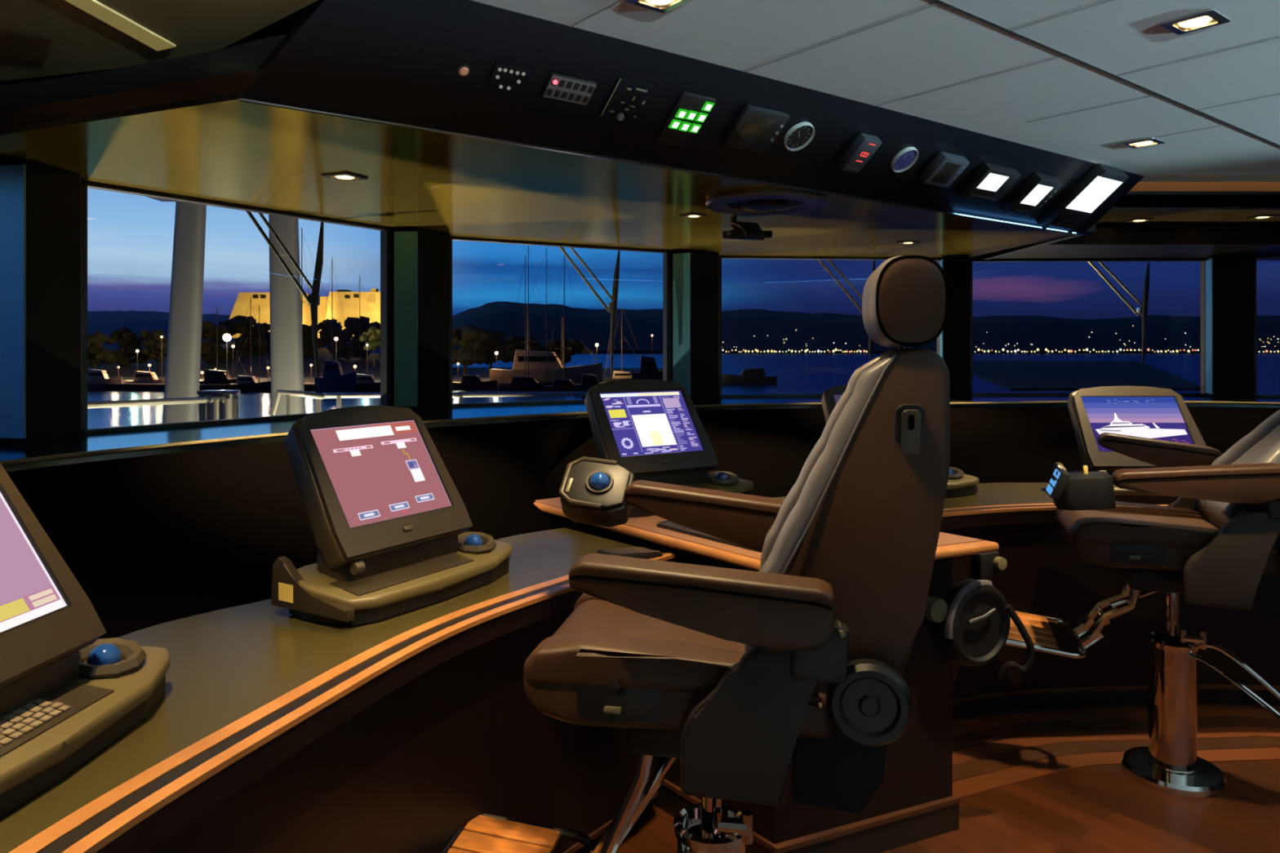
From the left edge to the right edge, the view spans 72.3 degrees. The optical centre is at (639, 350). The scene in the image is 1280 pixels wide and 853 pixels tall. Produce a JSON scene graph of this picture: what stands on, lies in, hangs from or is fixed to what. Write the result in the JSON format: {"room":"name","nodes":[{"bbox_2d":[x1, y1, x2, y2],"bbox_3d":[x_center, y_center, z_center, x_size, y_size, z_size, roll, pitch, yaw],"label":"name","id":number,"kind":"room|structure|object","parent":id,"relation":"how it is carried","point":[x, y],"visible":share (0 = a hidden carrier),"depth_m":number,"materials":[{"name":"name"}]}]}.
{"room":"control cabin","nodes":[
{"label":"control cabin","id":0,"kind":"room"},
{"bbox_2d":[0,0,318,81],"bbox_3d":[-2.030,-0.890,0.350,2.740,0.050,5.700,0,0,0],"label":"ceiling","id":1,"kind":"structure","parent":0,"point":[38,38],"depth_m":2.36,"materials":[{"name":"brown"}]},
{"bbox_2d":[144,2,314,201],"bbox_3d":[1.200,-1.160,2.000,9.600,0.080,9.200,0,0,0],"label":"roof","id":2,"kind":"structure","parent":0,"point":[284,25],"depth_m":3.05,"materials":[{"name":"black"}]},
{"bbox_2d":[0,73,981,528],"bbox_3d":[0.404,0.200,4.243,10.774,2.600,3.562,0,0,-27],"label":"wall","id":3,"kind":"structure","parent":0,"point":[553,517],"depth_m":3.37,"materials":[{"name":"black"}]},
{"bbox_2d":[0,157,81,445],"bbox_3d":[-2.183,-0.168,3.194,0.300,1.035,0.413,0,0,32],"label":"pillar","id":4,"kind":"structure","parent":3,"relation":"attached to","point":[41,202],"depth_m":3.08,"materials":[{"name":"black"}]},
{"bbox_2d":[0,92,239,135],"bbox_3d":[-1.958,-0.656,2.621,1.987,0.018,0.051,0,0,20],"label":"trim","id":5,"kind":"structure","parent":3,"relation":"attached to","point":[233,96],"depth_m":2.42,"materials":[{"name":"black"}]},
{"bbox_2d":[64,0,175,51],"bbox_3d":[-1.397,-0.863,1.860,0.074,0.008,1.310,0,0,4],"label":"trim","id":6,"kind":"structure","parent":3,"relation":"attached to","point":[95,8],"depth_m":2.31,"materials":[{"name":"brown"}]},
{"bbox_2d":[0,67,266,128],"bbox_3d":[-1.917,-0.687,2.615,2.076,0.068,0.055,0,0,20],"label":"trim","id":7,"kind":"structure","parent":3,"relation":"attached to","point":[240,82],"depth_m":2.42,"materials":[{"name":"brown wood"}]},
{"bbox_2d":[0,34,286,111],"bbox_3d":[-1.865,-0.798,2.682,2.023,0.154,0.216,0,0,20],"label":"trim","id":8,"kind":"structure","parent":3,"relation":"attached to","point":[250,55],"depth_m":2.65,"materials":[{"name":"black"}]},
{"bbox_2d":[81,181,391,434],"bbox_3d":[-1.787,-0.168,4.096,0.050,1.021,1.558,0,0,33],"label":"window","id":9,"kind":"structure","parent":3,"relation":"in","point":[385,234],"depth_m":3.94,"materials":[{"name":"black metal"}]},
{"bbox_2d":[246,211,324,377],"bbox_3d":[-1.771,-0.345,4.252,0.079,0.965,0.541,0,0,30],"label":"windshield wiper","id":10,"kind":"object","parent":9,"relation":"attached to","point":[313,300],"depth_m":4.42,"materials":[{"name":"grey metal"}]},
{"bbox_2d":[388,226,449,411],"bbox_3d":[-1.179,-0.168,4.884,0.162,1.035,0.461,0,0,34],"label":"pillar","id":11,"kind":"structure","parent":3,"relation":"attached to","point":[420,256],"depth_m":4.74,"materials":[{"name":"black"}]},
{"bbox_2d":[449,235,671,407],"bbox_3d":[-0.466,-0.168,5.476,1.502,1.021,0.051,0,0,-29],"label":"window","id":12,"kind":"structure","parent":3,"relation":"in","point":[666,255],"depth_m":5.48,"materials":[{"name":"black metal"}]},
{"bbox_2d":[558,246,620,373],"bbox_3d":[-0.392,-0.334,5.630,0.555,0.976,0.077,0,0,-24],"label":"windshield wiper","id":13,"kind":"object","parent":12,"relation":"attached to","point":[612,306],"depth_m":5.69,"materials":[{"name":"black metal"}]},
{"bbox_2d":[0,395,1279,471],"bbox_3d":[0.682,0.343,4.189,10.030,0.035,3.608,0,0,-27],"label":"ledge","id":14,"kind":"object","parent":3,"relation":"attached to","point":[127,444],"visible":0.56,"depth_m":3.97,"materials":[{"name":"brown"}]},
{"bbox_2d":[668,248,719,400],"bbox_3d":[0.424,-0.168,5.939,0.511,1.035,0.164,0,0,-42],"label":"pillar","id":15,"kind":"structure","parent":3,"relation":"attached to","point":[695,273],"depth_m":5.80,"materials":[{"name":"black"}]},
{"bbox_2d":[719,255,940,397],"bbox_3d":[1.362,-0.168,6.235,1.631,1.021,0.051,0,0,-5],"label":"window","id":16,"kind":"structure","parent":3,"relation":"in","point":[721,257],"depth_m":6.18,"materials":[{"name":"black metal"}]},
{"bbox_2d":[817,259,875,361],"bbox_3d":[1.427,-0.358,6.337,0.548,0.912,0.074,0,0,0],"label":"window wiper","id":17,"kind":"structure","parent":16,"relation":"attached to","point":[824,265],"depth_m":6.33,"materials":[{"name":"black metal"}]},
{"bbox_2d":[939,255,969,397],"bbox_3d":[2.272,-0.168,6.260,0.360,1.035,0.159,0,0,-22],"label":"pillar","id":18,"kind":"structure","parent":3,"relation":"attached to","point":[954,339],"depth_m":6.18,"materials":[{"name":"black"}]},
{"bbox_2d":[982,223,1095,259],"bbox_3d":[2.515,-0.792,5.640,0.050,0.265,1.520,0,0,0],"label":"trim","id":19,"kind":"structure","parent":3,"relation":"attached to","point":[1092,229],"depth_m":5.47,"materials":[{"name":"black"}]},
{"bbox_2d":[969,257,1205,395],"bbox_3d":[3.255,-0.168,6.375,1.712,1.021,0.052,0,0,2],"label":"window","id":20,"kind":"structure","parent":3,"relation":"in","point":[1202,260],"depth_m":6.36,"materials":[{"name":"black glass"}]},
{"bbox_2d":[1088,262,1149,364],"bbox_3d":[3.451,-0.361,6.440,0.567,0.920,0.075,0,0,0],"label":"windshield wiper","id":21,"kind":"object","parent":20,"relation":"attached to","point":[1143,310],"depth_m":6.42,"materials":[{"name":"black metal"}]},
{"bbox_2d":[1034,224,1279,244],"bbox_3d":[4.195,-0.762,5.515,3.410,0.195,0.030,0,0,0],"label":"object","id":22,"kind":"structure","parent":3,"relation":"attached to","point":[1104,234],"depth_m":5.50,"materials":[{"name":"brown wood"}]},
{"bbox_2d":[1110,191,1279,209],"bbox_3d":[4.260,-0.830,4.855,3.280,0.090,0.050,0,0,0],"label":"trim","id":23,"kind":"structure","parent":3,"relation":"attached to","point":[1166,198],"depth_m":4.83,"materials":[{"name":"black"}]},
{"bbox_2d":[1128,182,1279,191],"bbox_3d":[4.260,-0.905,4.839,3.280,0.060,0.042,0,0,0],"label":"trim","id":24,"kind":"structure","parent":3,"relation":"attached to","point":[1140,186],"depth_m":4.82,"materials":[{"name":"orange wood"}]},
{"bbox_2d":[1205,253,1254,398],"bbox_3d":[4.139,-0.168,6.155,0.296,1.035,0.268,0,0,35],"label":"pillar","id":25,"kind":"structure","parent":3,"relation":"attached to","point":[1229,277],"depth_m":6.06,"materials":[{"name":"black"}]},
{"bbox_2d":[1254,253,1279,398],"bbox_3d":[4.842,-0.168,5.809,1.274,1.021,0.051,0,0,35],"label":"window","id":26,"kind":"structure","parent":3,"relation":"in","point":[1277,255],"depth_m":6.14,"materials":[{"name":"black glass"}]},
{"bbox_2d":[0,100,1075,257],"bbox_3d":[-0.044,-0.684,4.492,6.120,0.041,2.368,0,0,-37],"label":"ceiling","id":27,"kind":"structure","parent":0,"point":[235,152],"depth_m":3.50,"materials":[{"name":"beige paint"}]},
{"bbox_2d":[722,216,772,240],"bbox_3d":[0.534,-0.608,4.357,0.245,0.115,0.081,0,0,6],"label":"hinged viewer","id":28,"kind":"object","parent":27,"relation":"attached to","point":[741,230],"visible":1,"depth_m":4.33,"materials":[{"name":"black plastic"}]},
{"bbox_2d":[705,189,827,215],"bbox_3d":[0.558,-0.647,3.877,0.536,0.036,0.536,0,0,0],"label":"ceiling hatch","id":29,"kind":"object","parent":27,"relation":"attached to","point":[758,202],"visible":1,"depth_m":3.78,"materials":[{"name":"grey"}]},
{"bbox_2d":[471,0,1279,182],"bbox_3d":[2.419,-0.984,1.165,7.063,0.122,7.330,0,0,0],"label":"ceiling","id":30,"kind":"structure","parent":0,"point":[1079,79],"depth_m":2.78,"materials":[{"name":"white"}]},
{"bbox_2d":[625,0,691,13],"bbox_3d":[0.053,-0.920,2.295,0.135,0.010,0.135,0,0,-38],"label":"recessed light","id":31,"kind":"object","parent":30,"relation":"in","point":[652,5],"visible":1,"depth_m":2.32,"materials":[{"name":"silver metal"}]},
{"bbox_2d":[234,0,1144,235],"bbox_3d":[0.786,-0.793,3.510,4.406,0.303,0.440,0,0,-37],"label":"console","id":32,"kind":"object","parent":30,"relation":"attached to","point":[396,63],"visible":0.95,"depth_m":2.72,"materials":[{"name":"black"}]},
{"bbox_2d":[486,60,533,93],"bbox_3d":[-0.377,-0.795,2.548,0.120,0.060,0.067,0,0,-37],"label":"panel","id":33,"kind":"object","parent":32,"relation":"on","point":[504,75],"visible":1,"depth_m":2.54,"materials":[{"name":"black plastic"}]},
{"bbox_2d":[541,72,596,105],"bbox_3d":[-0.215,-0.794,2.666,0.162,0.060,0.067,0,0,-37],"label":"alarm keypad","id":34,"kind":"object","parent":32,"relation":"on","point":[558,86],"visible":1,"depth_m":2.65,"materials":[{"name":"black plastic"}]},
{"bbox_2d":[599,77,654,122],"bbox_3d":[-0.041,-0.794,2.795,0.143,0.104,0.114,0,0,-37],"label":"panel","id":35,"kind":"object","parent":32,"relation":"on","point":[627,98],"visible":1,"depth_m":2.79,"materials":[{"name":"black plastic"}]},
{"bbox_2d":[654,91,715,147],"bbox_3d":[0.153,-0.777,2.964,0.141,0.141,0.162,0,0,-37],"label":"panel","id":36,"kind":"object","parent":32,"relation":"on","point":[686,119],"visible":1,"depth_m":2.95,"materials":[{"name":"black plastic"}]},
{"bbox_2d":[721,103,789,153],"bbox_3d":[0.414,-0.788,3.128,0.211,0.126,0.143,0,0,-37],"label":"display","id":37,"kind":"object","parent":32,"relation":"on","point":[755,129],"visible":1,"depth_m":3.10,"materials":[{"name":"black plastic"}]},
{"bbox_2d":[783,121,814,151],"bbox_3d":[0.594,-0.797,3.266,0.124,0.092,0.104,0,0,-43],"label":"round gauge","id":38,"kind":"object","parent":32,"relation":"on","point":[802,134],"visible":1,"depth_m":3.27,"materials":[{"name":"grey"}]},
{"bbox_2d":[837,133,881,173],"bbox_3d":[0.869,-0.780,3.466,0.108,0.131,0.144,0,0,-37],"label":"digital readout","id":39,"kind":"object","parent":32,"relation":"attached to","point":[864,147],"visible":1,"depth_m":3.44,"materials":[{"name":"grey plastic"}]},
{"bbox_2d":[890,146,918,172],"bbox_3d":[1.103,-0.794,3.651,0.124,0.092,0.104,0,0,-43],"label":"round gauge","id":40,"kind":"object","parent":32,"relation":"on","point":[904,159],"visible":1,"depth_m":3.65,"materials":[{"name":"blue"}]},
{"bbox_2d":[919,151,969,187],"bbox_3d":[1.319,-0.782,3.796,0.181,0.125,0.136,0,0,-37],"label":"display","id":41,"kind":"object","parent":32,"relation":"attached to","point":[944,168],"visible":1,"depth_m":3.76,"materials":[{"name":"grey plastic"}]},
{"bbox_2d":[955,162,1021,203],"bbox_3d":[1.611,-0.770,4.035,0.291,0.145,0.164,0,0,-37],"label":"display","id":42,"kind":"object","parent":32,"relation":"attached to","point":[990,181],"visible":1,"depth_m":3.99,"materials":[{"name":"black plastic"}]},
{"bbox_2d":[959,213,1075,233],"bbox_3d":[1.956,-0.644,4.484,1.101,0.004,0.004,0,0,-37],"label":"light","id":43,"kind":"object","parent":32,"relation":"on","point":[984,216],"depth_m":4.44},
{"bbox_2d":[1000,172,1063,217],"bbox_3d":[1.918,-0.756,4.279,0.238,0.182,0.206,0,0,-37],"label":"display","id":44,"kind":"object","parent":32,"relation":"attached to","point":[1037,191],"visible":1,"depth_m":4.23,"materials":[{"name":"black plastic"}]},
{"bbox_2d":[1036,163,1128,234],"bbox_3d":[2.275,-0.775,4.506,0.295,0.304,0.347,0,0,-37],"label":"display","id":45,"kind":"object","parent":32,"relation":"attached to","point":[1077,204],"visible":1,"depth_m":4.45,"materials":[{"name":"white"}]},
{"bbox_2d":[1160,8,1230,35],"bbox_3d":[1.559,-0.920,2.459,0.135,0.010,0.135,0,0,-38],"label":"recessed light","id":46,"kind":"object","parent":30,"relation":"in","point":[1198,20],"visible":1,"depth_m":2.45,"materials":[{"name":"silver metal"}]},
{"bbox_2d":[616,703,1279,852],"bbox_3d":[1.200,1.528,1.950,9.500,0.063,8.900,0,0,0],"label":"floor","id":47,"kind":"structure","parent":0,"point":[1100,808],"depth_m":2.97,"materials":[{"name":"brown wood"}]},
{"bbox_2d":[0,528,675,852],"bbox_3d":[-0.765,1.069,1.652,0.951,0.863,3.172,0,0,19],"label":"console desk","id":48,"kind":"object","parent":47,"relation":"on","point":[272,730],"visible":0.7,"depth_m":1.88,"materials":[{"name":"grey laminate"}]},
{"bbox_2d":[0,462,169,817],"bbox_3d":[-1.039,0.393,1.354,0.380,0.486,0.658,0,0,4],"label":"station","id":49,"kind":"object","parent":48,"relation":"on","point":[67,693],"visible":1,"depth_m":1.42,"materials":[{"name":"brown"}]},
{"bbox_2d":[271,405,511,626],"bbox_3d":[-0.644,0.393,2.348,0.389,0.486,0.664,0,0,31],"label":"station","id":50,"kind":"object","parent":48,"relation":"on","point":[388,521],"visible":1,"depth_m":2.23,"materials":[{"name":"brown"}]},
{"bbox_2d":[596,546,662,559],"bbox_3d":[-0.031,0.623,2.693,0.180,0.033,0.100,0,0,-38],"label":"wedge","id":51,"kind":"object","parent":48,"relation":"on","point":[633,552],"visible":0.68,"depth_m":2.67,"materials":[{"name":"black plastic"}]},
{"bbox_2d":[439,254,950,852],"bbox_3d":[0.080,0.656,1.941,1.109,1.688,0.730,0,0,10],"label":"chair","id":52,"kind":"object","parent":47,"relation":"on","point":[743,677],"visible":1,"depth_m":1.66,"materials":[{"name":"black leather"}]},
{"bbox_2d":[590,604,744,651],"bbox_3d":[0.084,0.625,1.913,0.545,0.049,0.280,0,0,10],"label":"seat cushion","id":53,"kind":"object","parent":52,"relation":"on","point":[610,620],"depth_m":1.90,"materials":[{"name":"brown leather"}]},
{"bbox_2d":[533,497,998,852],"bbox_3d":[0.325,1.043,3.064,0.772,0.914,1.548,0,0,-38],"label":"console","id":54,"kind":"object","parent":47,"relation":"on","point":[915,801],"visible":0.31,"depth_m":2.69,"materials":[{"name":"brown wood"}]},
{"bbox_2d":[584,379,753,517],"bbox_3d":[0.092,0.348,3.353,0.698,0.471,0.392,0,0,-34],"label":"station","id":55,"kind":"object","parent":54,"relation":"on","point":[654,429],"visible":0.73,"depth_m":3.32,"materials":[{"name":"brown"}]},
{"bbox_2d":[657,520,762,552],"bbox_3d":[0.405,0.577,2.867,0.500,0.018,0.500,0,0,-38],"label":"control panel","id":56,"kind":"object","parent":54,"relation":"on","point":[668,525],"visible":0.02,"depth_m":2.78,"materials":[{"name":"black"}]},
{"bbox_2d":[924,551,1035,678],"bbox_3d":[1.047,0.841,2.746,0.372,0.380,0.156,0,0,-26],"label":"drum","id":57,"kind":"object","parent":54,"relation":"attached to","point":[972,620],"visible":0.98,"depth_m":2.73,"materials":[{"name":"black plastic"}]},
{"bbox_2d":[773,482,1279,717],"bbox_3d":[1.962,1.069,3.781,3.172,0.863,0.951,0,0,-5],"label":"console desk","id":58,"kind":"object","parent":47,"relation":"on","point":[1043,575],"visible":0.37,"depth_m":3.65,"materials":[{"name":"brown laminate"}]},
{"bbox_2d":[821,384,978,497],"bbox_3d":[1.132,0.393,3.928,0.724,0.486,0.399,0,0,-15],"label":"station","id":59,"kind":"object","parent":58,"relation":"on","point":[959,483],"visible":0.07,"depth_m":3.89,"materials":[{"name":"brown"}]},
{"bbox_2d":[1053,385,1206,503],"bbox_3d":[2.242,0.398,3.841,0.770,0.476,0.418,0,0,0],"label":"station","id":60,"kind":"object","parent":58,"relation":"on","point":[1142,411],"visible":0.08,"depth_m":3.86,"materials":[{"name":"brown"}]},
{"bbox_2d":[1004,409,1279,796],"bbox_3d":[1.908,0.692,3.092,1.333,1.617,0.693,0,0,16],"label":"chair","id":61,"kind":"object","parent":47,"relation":"on","point":[1217,544],"visible":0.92,"depth_m":2.96,"materials":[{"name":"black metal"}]},
{"bbox_2d":[1088,510,1219,528],"bbox_3d":[1.817,0.625,3.124,0.545,0.049,0.280,0,0,19],"label":"seat cushion","id":62,"kind":"object","parent":61,"relation":"on","point":[1202,520],"depth_m":3.19,"materials":[{"name":"brown leather"}]},
{"bbox_2d":[1205,424,1279,515],"bbox_3d":[2.211,0.324,2.988,0.439,0.506,0.250,0,0,19],"label":"cushion","id":63,"kind":"object","parent":61,"relation":"on","point":[1265,437],"depth_m":3.09,"materials":[{"name":"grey leather"}]},
{"bbox_2d":[981,243,1279,260],"bbox_3d":[4.195,-0.726,6.010,3.410,0.118,0.980,0,0,0],"label":"ceiling beam","id":64,"kind":"structure","parent":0,"point":[1046,251],"depth_m":5.93,"materials":[{"name":"brown wood"}]},
{"bbox_2d":[1095,194,1279,224],"bbox_3d":[4.215,-0.825,5.190,3.370,0.070,0.720,0,0,0],"label":"ceiling","id":65,"kind":"structure","parent":0,"point":[1112,216],"depth_m":5.14,"materials":[{"name":"brown wood"}]},
{"label":"outside","id":66,"kind":"structure","parent":0,"visible":0},
{"bbox_2d":[87,342,380,377],"bbox_3d":[-243.567,1.431,327.500,392.865,12.785,225.000,0,0,0],"label":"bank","id":67,"kind":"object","parent":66,"point":[225,365],"visible":0.16,"depth_m":241.89,"materials":[{"name":"black"}]},
{"bbox_2d":[87,330,117,369],"bbox_3d":[-145.046,1.579,231.448,12.070,13.691,9.570,0,0,0],"label":"tree","id":68,"kind":"object","parent":67,"relation":"on","point":[96,354],"visible":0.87,"depth_m":230.98,"materials":[{"name":"green plant"}]},
{"bbox_2d":[110,326,148,367],"bbox_3d":[-143.248,1.161,246.238,10.293,16.059,9.322,0,0,0],"label":"tree","id":69,"kind":"object","parent":67,"relation":"on","point":[128,343],"visible":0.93,"depth_m":244.44,"materials":[{"name":"green plant"}]},
{"bbox_2d":[139,328,167,371],"bbox_3d":[-130.717,1.417,238.241,9.540,14.348,9.327,0,0,0],"label":"tree","id":70,"kind":"object","parent":67,"relation":"on","point":[157,345],"visible":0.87,"depth_m":235.83,"materials":[{"name":"green plant"}]},
{"bbox_2d":[200,320,232,363],"bbox_3d":[-122.108,0.347,248.906,11.547,17.151,11.731,0,0,0],"label":"tree","id":71,"kind":"object","parent":67,"relation":"on","point":[210,354],"visible":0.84,"depth_m":247.99,"materials":[{"name":"green plant"}]},
{"bbox_2d":[218,315,269,355],"bbox_3d":[-116.944,-0.597,262.457,14.460,19.705,15.294,0,0,0],"label":"tree","id":72,"kind":"object","parent":67,"relation":"on","point":[237,324],"visible":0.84,"depth_m":258.94,"materials":[{"name":"green plant"}]},
{"bbox_2d":[228,288,380,339],"bbox_3d":[-116.919,-13.647,344.000,74.608,19.555,42.000,0,0,0],"label":"fort","id":73,"kind":"structure","parent":67,"relation":"on","point":[348,300],"depth_m":328.69,"materials":[{"name":"yellow stone"}]},
{"bbox_2d":[302,324,325,356],"bbox_3d":[-101.684,0.181,266.508,11.084,16.831,8.878,0,0,0],"label":"tree","id":74,"kind":"object","parent":67,"relation":"on","point":[308,347],"visible":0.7,"depth_m":265.28,"materials":[{"name":"green plant"}]},
{"bbox_2d":[317,319,356,359],"bbox_3d":[-94.082,-0.529,273.190,11.834,18.448,12.349,0,0,0],"label":"tree","id":75,"kind":"object","parent":67,"relation":"on","point":[341,351],"visible":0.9,"depth_m":270.57,"materials":[{"name":"green plant"}]},
{"bbox_2d":[343,315,380,360],"bbox_3d":[-88.558,-1.395,279.049,12.423,18.852,11.374,0,0,0],"label":"tree","id":76,"kind":"object","parent":67,"relation":"on","point":[350,322],"visible":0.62,"depth_m":276.31,"materials":[{"name":"green plant"}]},
{"bbox_2d":[360,326,380,366],"bbox_3d":[-65.569,-0.958,214.581,6.529,9.916,5.445,0,0,0],"label":"tree","id":77,"kind":"object","parent":67,"relation":"on","point":[371,335],"visible":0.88,"depth_m":213.83,"materials":[{"name":"green plant"}]},
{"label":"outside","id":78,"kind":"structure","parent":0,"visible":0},
{"bbox_3d":[0.073,1.760,6.599,19.301,0.120,12.598,0,0,0],"label":"deck","id":79,"kind":"object","parent":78,"visible":0},
{"bbox_2d":[87,395,239,420],"bbox_3d":[-3.150,0.999,5.668,0.106,1.399,1.450,0,0,20],"label":"guard rail","id":80,"kind":"object","parent":79,"relation":"on","point":[118,403],"visible":0.39,"depth_m":5.82,"materials":[{"name":"silver metal"}]},
{"bbox_2d":[162,201,206,423],"bbox_3d":[-3.758,-0.164,7.200,0.424,3.728,0.165,0,0,0],"label":"pillar","id":81,"kind":"structure","parent":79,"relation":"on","point":[182,378],"depth_m":7.13,"materials":[{"name":"grey paint"}]},
{"bbox_2d":[196,390,239,421],"bbox_3d":[-3.029,0.994,6.300,0.240,1.412,0.160,0,0,0],"label":"locker","id":82,"kind":"object","parent":79,"relation":"on","point":[205,410],"visible":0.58,"depth_m":6.24,"materials":[{"name":"silver metal"}]},
{"bbox_2d":[268,214,305,416],"bbox_3d":[-2.889,-0.060,7.200,0.322,3.520,0.165,0,0,0],"label":"pillar","id":83,"kind":"structure","parent":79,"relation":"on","point":[286,365],"depth_m":7.13,"materials":[{"name":"grey paint"}]},
{"bbox_2d":[269,389,380,415],"bbox_3d":[-2.226,0.994,6.534,0.238,1.432,1.032,0,0,37],"label":"guard rail","id":84,"kind":"object","parent":79,"relation":"on","point":[289,393],"visible":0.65,"depth_m":6.27,"materials":[{"name":"silver metal"}]},
{"bbox_2d":[452,391,587,403],"bbox_3d":[-1.070,1.018,7.799,0.049,1.356,1.935,0,0,34],"label":"guard rail","id":85,"kind":"object","parent":79,"relation":"on","point":[469,394],"visible":0.47,"depth_m":7.70,"materials":[{"name":"silver metal"}]},
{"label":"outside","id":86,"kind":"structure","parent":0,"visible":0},
{"bbox_2d":[87,353,1279,428],"bbox_3d":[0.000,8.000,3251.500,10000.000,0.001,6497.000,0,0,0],"label":"sea surface","id":87,"kind":"object","parent":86,"point":[796,373],"depth_m":250.55,"materials":[{"name":"liquid"}]},
{"bbox_2d":[87,368,122,383],"bbox_3d":[-109.538,6.108,178.000,8.489,4.583,2.499,0,0,0],"label":"moored boat","id":88,"kind":"object","parent":87,"relation":"on","point":[94,376],"visible":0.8,"depth_m":177.23,"materials":[{"name":"grey"}]},
{"bbox_2d":[200,306,246,383],"bbox_3d":[-83.938,-0.132,176.000,10.831,17.065,3.189,0,0,0],"label":"moored boat","id":89,"kind":"object","parent":87,"relation":"on","point":[211,376],"visible":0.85,"depth_m":175.04,"materials":[{"name":"grey"}]},
{"bbox_2d":[226,299,271,391],"bbox_3d":[-76.474,-1.092,172.000,8.468,18.985,2.493,0,0,0],"label":"moored boat","id":90,"kind":"object","parent":87,"relation":"on","point":[251,382],"visible":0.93,"depth_m":171.32,"materials":[{"name":"grey"}]},
{"bbox_2d":[301,227,356,392],"bbox_3d":[-59.198,-7.420,166.000,10.879,31.640,2.256,0,0,0],"label":"moored boat","id":91,"kind":"object","parent":87,"relation":"on","point":[333,380],"visible":0.89,"depth_m":165.32,"materials":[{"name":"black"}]},
{"bbox_2d":[348,275,380,392],"bbox_3d":[-51.951,-3.037,168.000,9.046,22.874,2.663,0,0,0],"label":"moored boat","id":92,"kind":"object","parent":87,"relation":"on","point":[365,383],"visible":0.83,"depth_m":167.19,"materials":[{"name":"grey"}]},
{"bbox_2d":[452,337,497,389],"bbox_3d":[-33.923,2.815,180.000,9.138,11.169,2.690,0,0,0],"label":"moored boat","id":93,"kind":"object","parent":87,"relation":"on","point":[468,381],"visible":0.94,"depth_m":179.14,"materials":[{"name":"grey"}]},
{"bbox_2d":[497,244,557,390],"bbox_3d":[-22.455,-6.617,178.000,12.323,30.034,3.628,0,0,0],"label":"moored boat","id":94,"kind":"object","parent":87,"relation":"on","point":[517,383],"visible":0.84,"depth_m":177.10,"materials":[{"name":"grey"}]},
{"bbox_2d":[489,304,602,387],"bbox_3d":[-20.169,-0.769,190.000,24.115,18.338,7.100,0,0,0],"label":"moored boat","id":95,"kind":"object","parent":87,"relation":"on","point":[537,359],"visible":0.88,"depth_m":187.79,"materials":[{"name":"beige"}]},
{"bbox_2d":[542,248,586,391],"bbox_3d":[-13.957,-5.622,168.000,9.046,28.043,2.663,0,0,0],"label":"moored boat","id":96,"kind":"object","parent":87,"relation":"on","point":[559,384],"visible":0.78,"depth_m":167.19,"materials":[{"name":"grey"}]},
{"bbox_2d":[631,355,662,380],"bbox_3d":[2.631,4.785,190.000,8.769,7.229,2.582,0,0,0],"label":"moored boat","id":97,"kind":"object","parent":87,"relation":"on","point":[648,368],"visible":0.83,"depth_m":189.17,"materials":[{"name":"grey"}]},
{"bbox_2d":[721,368,777,383],"bbox_3d":[25.846,6.313,210.000,13.569,4.174,3.995,0,0,0],"label":"moored boat","id":98,"kind":"object","parent":87,"relation":"on","point":[753,375],"visible":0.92,"depth_m":208.68,"materials":[{"name":"grey"}]},
{"bbox_2d":[972,360,1200,390],"bbox_3d":[213.692,8.075,408.000,278.462,0.850,464.000,0,0,0],"label":"breakwater","id":99,"kind":"object","parent":87,"relation":"in","point":[1009,375],"visible":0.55,"depth_m":280.53,"materials":[{"name":"black stone"}]},
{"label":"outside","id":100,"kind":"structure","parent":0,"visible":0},
{"bbox_2d":[500,351,1279,353],"bbox_3d":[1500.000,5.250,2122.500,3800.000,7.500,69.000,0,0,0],"label":"shore","id":101,"kind":"structure","parent":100,"point":[580,352],"depth_m":2127.19,"materials":[{"name":"black"}]},
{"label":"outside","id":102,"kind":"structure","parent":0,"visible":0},
{"bbox_2d":[452,301,1279,351],"bbox_3d":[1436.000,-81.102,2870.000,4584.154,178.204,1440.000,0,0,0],"label":"hills","id":103,"kind":"structure","parent":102,"point":[739,326],"depth_m":2489.37,"materials":[{"name":"blue"}]},
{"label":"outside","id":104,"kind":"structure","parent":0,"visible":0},
{"bbox_2d":[87,310,380,353],"bbox_3d":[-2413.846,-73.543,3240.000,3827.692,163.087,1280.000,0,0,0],"label":"hills","id":105,"kind":"structure","parent":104,"point":[104,322],"depth_m":3092.02,"materials":[{"name":"blue"}]},
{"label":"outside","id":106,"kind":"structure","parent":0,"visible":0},
{"bbox_2d":[87,367,662,391],"bbox_3d":[-211.731,7.600,295.000,448.846,1.800,250.000,0,0,0],"label":"quay","id":107,"kind":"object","parent":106,"point":[482,372],"visible":0.13,"depth_m":175.47,"materials":[{"name":"grey concrete"}]},
{"bbox_2d":[452,324,493,374],"bbox_3d":[-45.536,0.747,227.889,14.084,15.133,13.191,0,0,0],"label":"tree","id":108,"kind":"object","parent":107,"relation":"on","point":[463,337],"visible":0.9,"depth_m":225.96,"materials":[{"name":"green plant"}]},
{"bbox_2d":[476,329,511,374],"bbox_3d":[-40.798,1.083,239.842,10.180,13.649,13.066,0,0,0],"label":"tree","id":109,"kind":"object","parent":107,"relation":"on","point":[497,344],"visible":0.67,"depth_m":237.85,"materials":[{"name":"green plant"}]},
{"bbox_2d":[503,334,543,362],"bbox_3d":[-35.017,1.435,261.735,12.354,12.417,12.039,0,0,0],"label":"tree","id":110,"kind":"object","parent":107,"relation":"on","point":[537,346],"visible":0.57,"depth_m":259.89,"materials":[{"name":"green plant"}]},
{"bbox_2d":[542,337,584,364],"bbox_3d":[-23.857,1.685,270.195,13.281,11.015,12.283,0,0,0],"label":"tree","id":111,"kind":"object","parent":107,"relation":"on","point":[574,349],"visible":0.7,"depth_m":265.67,"materials":[{"name":"green plant"}]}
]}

